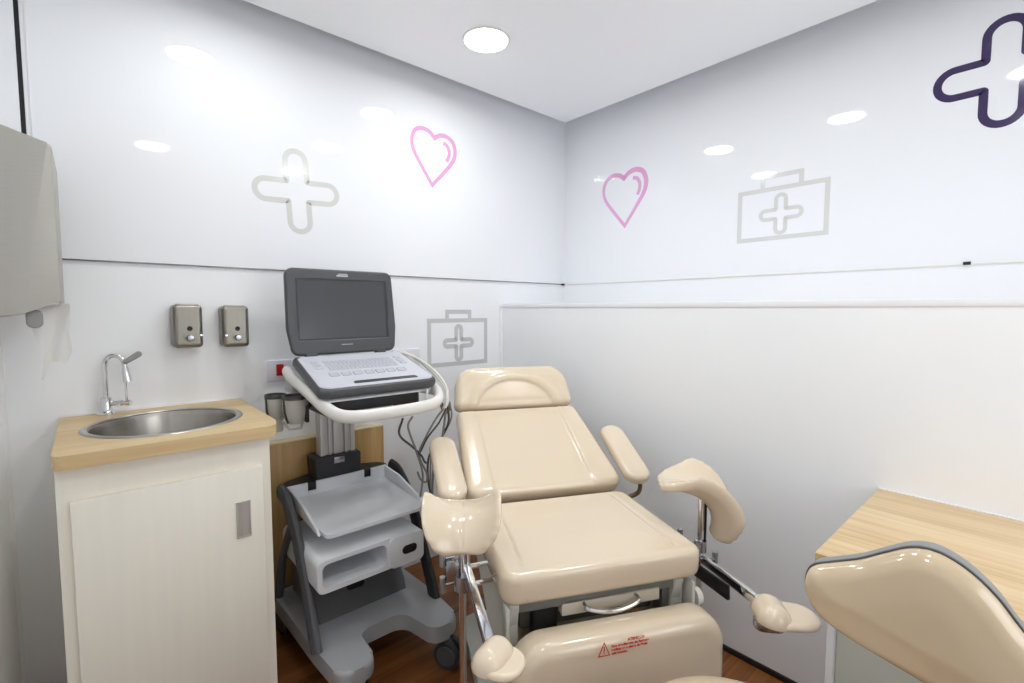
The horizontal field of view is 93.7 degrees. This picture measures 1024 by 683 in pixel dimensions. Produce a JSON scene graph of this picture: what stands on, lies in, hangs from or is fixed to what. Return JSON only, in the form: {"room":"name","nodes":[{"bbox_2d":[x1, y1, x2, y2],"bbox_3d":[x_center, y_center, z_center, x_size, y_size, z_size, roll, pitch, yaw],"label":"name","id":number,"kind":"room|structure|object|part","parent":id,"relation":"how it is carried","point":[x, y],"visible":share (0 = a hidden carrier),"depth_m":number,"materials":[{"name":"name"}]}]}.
{"room":"gynecology exam room","nodes":[
{"label":"gynecology exam room","id":0,"kind":"room"},
{"bbox_2d":[0,388,21,682],"bbox_3d":[-0.560,-0.016,0.245,0.100,2.600,3.310,-3,5,-41],"label":"wall","id":1,"kind":"structure","parent":0,"point":[10,670],"depth_m":1.39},
{"bbox_2d":[0,124,64,327],"bbox_3d":[-1.334,-0.299,1.300,0.157,0.520,0.300,-3,5,-41],"label":"dispenser","id":2,"kind":"object","parent":1,"relation":"attached to","point":[31,269],"visible":0.95,"depth_m":1.21,"materials":[{"name":"beige plastic"},{"name":"grey plastic"}]},
{"bbox_2d":[32,304,71,379],"bbox_3d":[-1.240,-0.001,1.298,0.042,0.202,0.093,2,4,24],"label":"paper towel","id":3,"kind":"object","parent":2,"relation":"hanging from","point":[53,339],"visible":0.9,"depth_m":1.31,"materials":[{"name":"white paper"}]},
{"bbox_2d":[0,0,564,682],"bbox_3d":[-0.640,-0.154,2.309,2.718,2.600,0.104,-3,5,-41],"label":"wall","id":4,"kind":"structure","parent":0,"point":[159,119],"depth_m":1.82,"materials":[{"name":"white paint"}]},
{"bbox_3d":[-1.520,-0.828,1.418,0.081,1.137,0.004,-3,5,-41],"label":"glossy panel","id":5,"kind":"part","parent":4,"relation":"part of","materials":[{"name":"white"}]},
{"bbox_2d":[0,317,25,682],"bbox_3d":[-1.546,0.428,1.477,0.010,1.349,0.006,-3,5,-41],"label":"trim","id":6,"kind":"structure","parent":4,"relation":"attached to","point":[2,374],"depth_m":1.48,"materials":[{"name":"white"}]},
{"bbox_2d":[170,304,202,347],"bbox_3d":[-1.167,-0.057,1.725,0.090,0.158,0.086,-3,5,-41],"label":"soap dispenser","id":7,"kind":"object","parent":4,"relation":"attached to","point":[186,326],"visible":1,"depth_m":1.70,"materials":[{"name":"metal"}]},
{"bbox_3d":[-1.147,-0.019,1.711,0.037,0.037,0.001,-3,5,-41],"label":"button plate","id":8,"kind":"part","parent":7,"relation":"part of","materials":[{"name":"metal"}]},
{"bbox_2d":[218,305,248,346],"bbox_3d":[-1.054,-0.059,1.825,0.090,0.158,0.086,-3,5,-41],"label":"soap dispenser","id":9,"kind":"object","parent":4,"relation":"attached to","point":[233,319],"visible":1,"depth_m":1.80,"materials":[{"name":"metal"}]},
{"bbox_3d":[-1.034,-0.021,1.811,0.037,0.037,0.001,-3,5,-41],"label":"button plate","id":10,"kind":"part","parent":9,"relation":"part of","materials":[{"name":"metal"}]},
{"bbox_2d":[266,359,295,381],"bbox_3d":[-0.947,0.119,1.979,0.116,0.086,0.016,-3,5,-41],"label":"power outlet","id":11,"kind":"object","parent":4,"relation":"attached to","point":[274,367],"visible":0.7,"depth_m":1.96,"materials":[{"name":"white plastic"}]},
{"bbox_2d":[276,364,283,375],"bbox_3d":[-0.951,0.117,1.969,0.029,0.047,0.007,-3,5,-41],"label":"rocker switch","id":12,"kind":"object","parent":11,"relation":"attached to","point":[279,367],"depth_m":1.96,"materials":[{"name":"red plastic"}]},
{"bbox_3d":[-0.570,-0.883,2.255,2.408,1.137,0.004,-3,5,-41],"label":"glossy panel","id":13,"kind":"part","parent":4,"relation":"part of","materials":[{"name":"white"}]},
{"bbox_2d":[252,148,338,233],"bbox_3d":[-0.887,-0.621,1.989,0.347,0.347,0.001,-3,5,-41],"label":"decal","id":14,"kind":"object","parent":4,"relation":"attached to","point":[289,151],"visible":1,"depth_m":1.98,"materials":[{"name":"white plastic"}]},
{"bbox_2d":[62,258,561,284],"bbox_3d":[-0.553,-0.315,2.307,2.356,0.005,0.007,-3,5,-41],"label":"trim","id":15,"kind":"structure","parent":4,"relation":"attached to","point":[62,258],"depth_m":1.83,"materials":[{"name":"silver metal"}]},
{"bbox_2d":[269,423,383,611],"bbox_3d":[-0.831,0.780,2.101,0.571,0.760,0.048,-3,5,-41],"label":"wood panel","id":16,"kind":"object","parent":4,"relation":"attached to","point":[288,456],"visible":0.29,"depth_m":1.99,"materials":[{"name":"brown wood"}]},
{"bbox_2d":[392,348,419,365],"bbox_3d":[-0.519,0.081,2.358,0.150,0.090,0.012,-3,5,-41],"label":"power outlet","id":17,"kind":"object","parent":4,"relation":"attached to","point":[414,351],"visible":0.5,"depth_m":2.38,"materials":[{"name":"white plastic"}]},
{"bbox_2d":[405,353,414,361],"bbox_3d":[-0.516,0.082,2.355,0.090,0.044,0.003,-3,5,-41],"label":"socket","id":18,"kind":"object","parent":17,"relation":"attached to","point":[410,358],"depth_m":2.37,"materials":[{"name":"white plastic"}]},
{"bbox_2d":[410,126,456,187],"bbox_3d":[-0.389,-0.916,2.410,0.273,0.290,0.001,-3,5,-41],"label":"decal","id":19,"kind":"object","parent":4,"relation":"attached to","point":[440,135],"visible":1,"depth_m":2.42,"materials":[{"name":"pink plastic"}]},
{"bbox_2d":[427,310,486,367],"bbox_3d":[-0.285,-0.021,2.567,0.388,0.298,0.001,-3,5,-41],"label":"decal","id":20,"kind":"object","parent":4,"relation":"attached to","point":[447,319],"visible":0.99,"depth_m":2.56,"materials":[{"name":"grey plastic"}]},
{"bbox_2d":[564,122,565,283],"bbox_3d":[0.335,-0.929,3.049,0.006,1.131,0.006,-3,5,-41],"label":"trim","id":21,"kind":"structure","parent":4,"relation":"attached to","point":[565,122],"depth_m":3.05,"materials":[{"name":"white"}]},
{"bbox_2d":[276,555,783,682],"bbox_3d":[0.421,1.263,1.199,2.718,0.080,3.310,-3,5,-41],"label":"floor","id":22,"kind":"structure","parent":0,"point":[400,656],"depth_m":1.78,"materials":[{"name":"brown wood"}]},
{"bbox_2d":[54,438,277,682],"bbox_3d":[-1.089,0.741,1.530,0.477,0.917,0.552,-3,5,-41],"label":"base cabinet","id":23,"kind":"object","parent":22,"relation":"on","point":[167,567],"visible":0.97,"depth_m":1.30,"materials":[{"name":"beige laminate"}]},
{"bbox_2d":[50,397,276,470],"bbox_3d":[-1.075,0.263,1.507,0.519,0.041,0.566,-3,5,-41],"label":"countertop","id":24,"kind":"structure","parent":23,"relation":"on","point":[71,450],"depth_m":1.33,"materials":[{"name":"brown wood"}]},
{"bbox_2d":[96,351,141,415],"bbox_3d":[-1.308,0.138,1.595,0.130,0.207,0.054,-1,4,-10],"label":"faucet","id":25,"kind":"object","parent":24,"relation":"on","point":[106,403],"visible":1,"depth_m":1.59,"materials":[{"name":"silver metal"}]},
{"bbox_3d":[-1.318,0.115,1.595,0.074,0.154,0.016,-1,4,-17],"label":"spout","id":26,"kind":"part","parent":25,"relation":"part of","materials":[{"name":"silver metal"}]},
{"bbox_3d":[-1.291,0.168,1.607,0.007,0.083,0.007,2,4,26],"label":"rod","id":27,"kind":"part","parent":25,"relation":"part of","materials":[{"name":"silver metal"}]},
{"bbox_3d":[-1.270,0.055,1.605,0.054,0.042,0.022,-3,5,-41],"label":"lever","id":28,"kind":"part","parent":25,"relation":"part of","materials":[{"name":"grey metal"}]},
{"bbox_2d":[78,407,242,438],"bbox_3d":[-1.077,0.322,1.504,0.412,0.154,0.412,-3,5,-41],"label":"sink basin","id":29,"kind":"object","parent":24,"relation":"in","point":[178,420],"visible":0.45,"depth_m":1.62,"materials":[{"name":"metal"}]},
{"bbox_3d":[-0.790,0.524,1.415,0.038,0.108,0.005,-3,5,-41],"label":"handle","id":30,"kind":"part","parent":23,"relation":"part of","materials":[{"name":"grey metal"}]},
{"bbox_2d":[264,350,458,682],"bbox_3d":[-0.555,0.613,1.825,0.622,1.131,0.696,-3,5,-41],"label":"cart","id":31,"kind":"object","parent":22,"relation":"on","point":[350,589],"visible":0.92,"depth_m":1.77,"materials":[{"name":"grey plastic"}]},
{"bbox_2d":[264,392,285,420],"bbox_3d":[-0.845,0.237,1.715,0.074,0.098,0.082,-3,5,-41],"label":"cup","id":32,"kind":"object","parent":31,"relation":"on","point":[273,402],"depth_m":1.68,"materials":[{"name":"grey plastic"}]},
{"bbox_2d":[281,393,306,423],"bbox_3d":[-0.762,0.237,1.681,0.084,0.098,0.094,-3,5,-41],"label":"cup","id":33,"kind":"object","parent":31,"relation":"on","point":[293,405],"depth_m":1.65,"materials":[{"name":"grey"}]},
{"bbox_3d":[-0.760,0.799,1.710,0.034,0.498,0.386,-3,5,-41],"label":"frame","id":34,"kind":"part","parent":31,"relation":"part of","materials":[{"name":"grey"}]},
{"bbox_2d":[287,464,421,538],"bbox_3d":[-0.596,0.603,1.854,0.413,0.085,0.358,-3,5,-41],"label":"tray","id":35,"kind":"object","parent":31,"relation":"on","point":[338,503],"depth_m":1.87,"materials":[{"name":"grey plastic"}]},
{"bbox_2d":[283,268,435,402],"bbox_3d":[-0.567,-0.045,1.793,0.443,0.460,0.393,-3,5,-41],"label":"machine","id":36,"kind":"object","parent":31,"relation":"on","point":[327,311],"visible":1,"depth_m":1.82,"materials":[{"name":"white plastic"}]},
{"bbox_3d":[-0.671,-0.118,1.909,0.437,0.330,0.063,-3,5,-41],"label":"lid","id":37,"kind":"part","parent":36,"relation":"part of","materials":[{"name":"grey plastic"}]},
{"bbox_3d":[-0.539,0.171,1.793,0.478,0.154,0.491,-3,5,-41],"label":"handrail","id":38,"kind":"part","parent":31,"relation":"part of","materials":[{"name":"white plastic"}]},
{"bbox_3d":[-0.444,0.767,1.847,0.137,0.111,0.167,-3,5,-41],"label":"drawer","id":39,"kind":"part","parent":31,"relation":"part of","materials":[{"name":"white plastic"}]},
{"bbox_3d":[-0.381,0.771,1.788,0.060,0.032,0.004,-3,5,-41],"label":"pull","id":40,"kind":"part","parent":31,"relation":"part of","materials":[{"name":"black plastic"}]},
{"bbox_3d":[-0.415,0.778,2.014,0.034,0.498,0.386,-3,5,-41],"label":"frame","id":41,"kind":"part","parent":31,"relation":"part of","materials":[{"name":"grey plastic"}]},
{"bbox_2d":[421,366,820,682],"bbox_3d":[0.160,0.671,1.594,0.974,1.049,1.237,-1,4,-18],"label":"chair","id":42,"kind":"object","parent":22,"relation":"on","point":[565,560],"visible":1,"depth_m":1.30,"materials":[{"name":"beige leather"}]},
{"bbox_3d":[-0.169,0.563,1.250,0.039,0.040,0.017,-1,4,-15],"label":"clamp knob","id":43,"kind":"part","parent":42,"relation":"part of","materials":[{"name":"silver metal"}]},
{"bbox_3d":[-0.169,0.633,1.254,0.039,0.040,0.017,-1,4,-15],"label":"clamp knob","id":44,"kind":"part","parent":42,"relation":"part of","materials":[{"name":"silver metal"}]},
{"bbox_3d":[-0.226,0.440,1.672,0.105,0.152,0.294,-1,4,-15],"label":"armrest","id":45,"kind":"part","parent":42,"relation":"part of","materials":[{"name":"beige leather"}]},
{"bbox_3d":[-0.131,0.819,1.280,0.018,0.685,0.019,-1,4,-15],"label":"support post","id":46,"kind":"part","parent":42,"relation":"part of","materials":[{"name":"silver metal"}]},
{"bbox_3d":[-0.123,0.562,1.268,0.026,0.110,0.018,-1,4,-15],"label":"slide rod","id":47,"kind":"part","parent":42,"relation":"part of","materials":[{"name":"silver metal"}]},
{"bbox_3d":[0.128,1.166,1.675,0.500,0.050,0.760,-1,4,-15],"label":"foot plate","id":48,"kind":"part","parent":42,"relation":"part of","materials":[{"name":"grey"}]},
{"bbox_3d":[0.075,0.419,1.855,0.570,0.258,0.399,-1,4,-15],"label":"backrest","id":49,"kind":"part","parent":42,"relation":"part of","materials":[{"name":"beige leather"}]},
{"bbox_3d":[0.195,0.590,1.440,0.570,0.101,0.431,-1,4,-15],"label":"seat","id":50,"kind":"part","parent":42,"relation":"part of","materials":[{"name":"beige leather"}]},
{"bbox_3d":[0.162,0.698,1.518,0.480,0.126,0.520,-1,4,-15],"label":"seat frame","id":51,"kind":"part","parent":42,"relation":"part of","materials":[{"name":"grey"}]},
{"bbox_3d":[0.263,0.688,1.290,0.285,0.040,0.030,-1,4,-15],"label":"plate","id":52,"kind":"part","parent":42,"relation":"part of","materials":[{"name":"beige"}]},
{"bbox_3d":[0.264,0.690,1.256,0.164,0.025,0.039,-1,4,-15],"label":"handle","id":53,"kind":"part","parent":42,"relation":"part of","materials":[{"name":"silver metal"}]},
{"bbox_3d":[0.430,0.428,1.849,0.105,0.152,0.294,-1,4,-15],"label":"armrest","id":54,"kind":"part","parent":42,"relation":"part of","materials":[{"name":"beige leather"}]},
{"bbox_3d":[0.408,0.543,1.750,0.131,0.099,0.028,1,4,9],"label":"arm rod","id":55,"kind":"part","parent":42,"relation":"part of","materials":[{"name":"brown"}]},
{"bbox_3d":[0.524,0.600,1.477,0.017,0.040,0.037,-1,4,-21],"label":"clamp knob","id":56,"kind":"part","parent":42,"relation":"part of","materials":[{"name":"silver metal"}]},
{"bbox_3d":[0.517,0.712,1.345,0.022,0.052,0.052,-1,4,-15],"label":"pivot knob","id":57,"kind":"part","parent":42,"relation":"part of","materials":[{"name":"white plastic"}]},
{"bbox_3d":[0.574,0.659,1.466,0.018,0.490,0.019,-1,4,-15],"label":"support post","id":58,"kind":"part","parent":42,"relation":"part of","materials":[{"name":"silver metal"}]},
{"bbox_3d":[0.582,0.524,1.463,0.026,0.160,0.018,-1,4,-15],"label":"slide rod","id":59,"kind":"part","parent":42,"relation":"part of","materials":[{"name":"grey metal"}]},
{"bbox_3d":[0.563,0.683,1.393,0.010,0.052,0.190,-1,4,-15],"label":"rail","id":60,"kind":"part","parent":42,"relation":"part of","materials":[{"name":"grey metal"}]},
{"bbox_3d":[0.607,0.657,1.450,0.037,0.040,0.016,-2,5,-33],"label":"clamp knob","id":61,"kind":"part","parent":42,"relation":"part of","materials":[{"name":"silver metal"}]},
{"bbox_2d":[666,541,1023,682],"bbox_3d":[0.496,0.783,0.798,0.717,0.930,0.521,0,4,2],"label":"stool","id":62,"kind":"object","parent":22,"relation":"on","point":[920,607],"visible":1,"depth_m":0.73,"materials":[{"name":"leather"}]},
{"bbox_3d":[0.394,0.722,0.812,0.394,0.061,0.394,-3,5,-41],"label":"seat","id":63,"kind":"part","parent":62,"relation":"part of","materials":[{"name":"leather"}]},
{"bbox_3d":[0.676,0.451,0.687,0.059,0.246,0.456,-3,5,-41],"label":"backrest","id":64,"kind":"part","parent":62,"relation":"part of","materials":[{"name":"leather"}]},
{"bbox_2d":[815,487,1023,682],"bbox_3d":[1.315,0.866,0.807,0.578,0.763,1.280,-3,5,-41],"label":"desk","id":65,"kind":"object","parent":22,"relation":"on","point":[993,543],"visible":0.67,"depth_m":1.12,"materials":[{"name":"brown wood"}]},
{"bbox_3d":[0.921,0.849,1.274,0.545,0.734,0.014,-3,5,-41],"label":"panel","id":66,"kind":"part","parent":65,"relation":"part of","materials":[{"name":"white laminate"}]},
{"bbox_3d":[1.003,0.842,0.806,0.018,0.653,0.793,-3,5,-41],"label":"panel","id":67,"kind":"part","parent":65,"relation":"part of","materials":[{"name":"grey laminate"}]},
{"bbox_2d":[244,0,877,121],"bbox_3d":[0.411,-1.188,0.945,2.383,0.030,2.988,-3,5,-41],"label":"ceiling","id":68,"kind":"structure","parent":0,"point":[563,60],"depth_m":1.92,"materials":[{"name":"white paint"}]},
{"bbox_2d":[462,26,509,52],"bbox_3d":[-0.106,-1.239,1.976,0.200,0.005,0.200,-3,5,-41],"label":"recessed light","id":69,"kind":"object","parent":68,"relation":"in","point":[481,39],"visible":1,"depth_m":1.97,"materials":[{"name":"white plastic"}]},
{"bbox_2d":[499,298,1023,682],"bbox_3d":[1.161,0.516,1.804,0.545,1.330,3.110,-3,5,-41],"label":"wall","id":70,"kind":"structure","parent":0,"point":[803,409],"depth_m":1.64,"materials":[{"name":"white paint"}]},
{"bbox_2d":[723,644,796,682],"bbox_3d":[0.959,1.181,1.669,0.006,0.022,3.110,-3,5,-41],"label":"baseboard","id":71,"kind":"structure","parent":70,"relation":"attached to","point":[726,648],"depth_m":1.74,"materials":[{"name":"black plastic"}]},
{"bbox_2d":[564,0,1023,302],"bbox_3d":[1.401,-0.132,1.973,0.104,2.600,3.310,-3,5,-41],"label":"wall","id":72,"kind":"structure","parent":0,"point":[917,178],"depth_m":1.98,"materials":[{"name":"white"}]},
{"bbox_2d":[602,167,647,227],"bbox_3d":[0.635,-0.806,2.717,0.001,0.326,0.309,-3,5,-41],"label":"decal","id":73,"kind":"object","parent":72,"relation":"attached to","point":[634,169],"visible":1,"depth_m":2.68,"materials":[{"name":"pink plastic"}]},
{"bbox_2d":[737,168,830,243],"bbox_3d":[1.182,-0.596,2.111,0.001,0.291,0.373,-3,5,-41],"label":"decal","id":74,"kind":"object","parent":72,"relation":"attached to","point":[827,180],"visible":1,"depth_m":2.10,"materials":[{"name":"white plastic"}]},
{"bbox_2d":[565,260,1023,284],"bbox_3d":[1.365,-0.288,1.926,0.007,0.008,3.103,-3,5,-41],"label":"trim","id":75,"kind":"structure","parent":72,"relation":"attached to","point":[1007,261],"depth_m":1.99,"materials":[{"name":"white plastic"}]},
{"bbox_2d":[933,13,1023,127],"bbox_3d":[1.628,-0.892,1.586,0.001,0.360,0.360,-3,5,-41],"label":"decal","id":76,"kind":"object","parent":72,"relation":"attached to","point":[983,93],"visible":1,"depth_m":1.62,"materials":[{"name":"purple plastic"}]}
]}

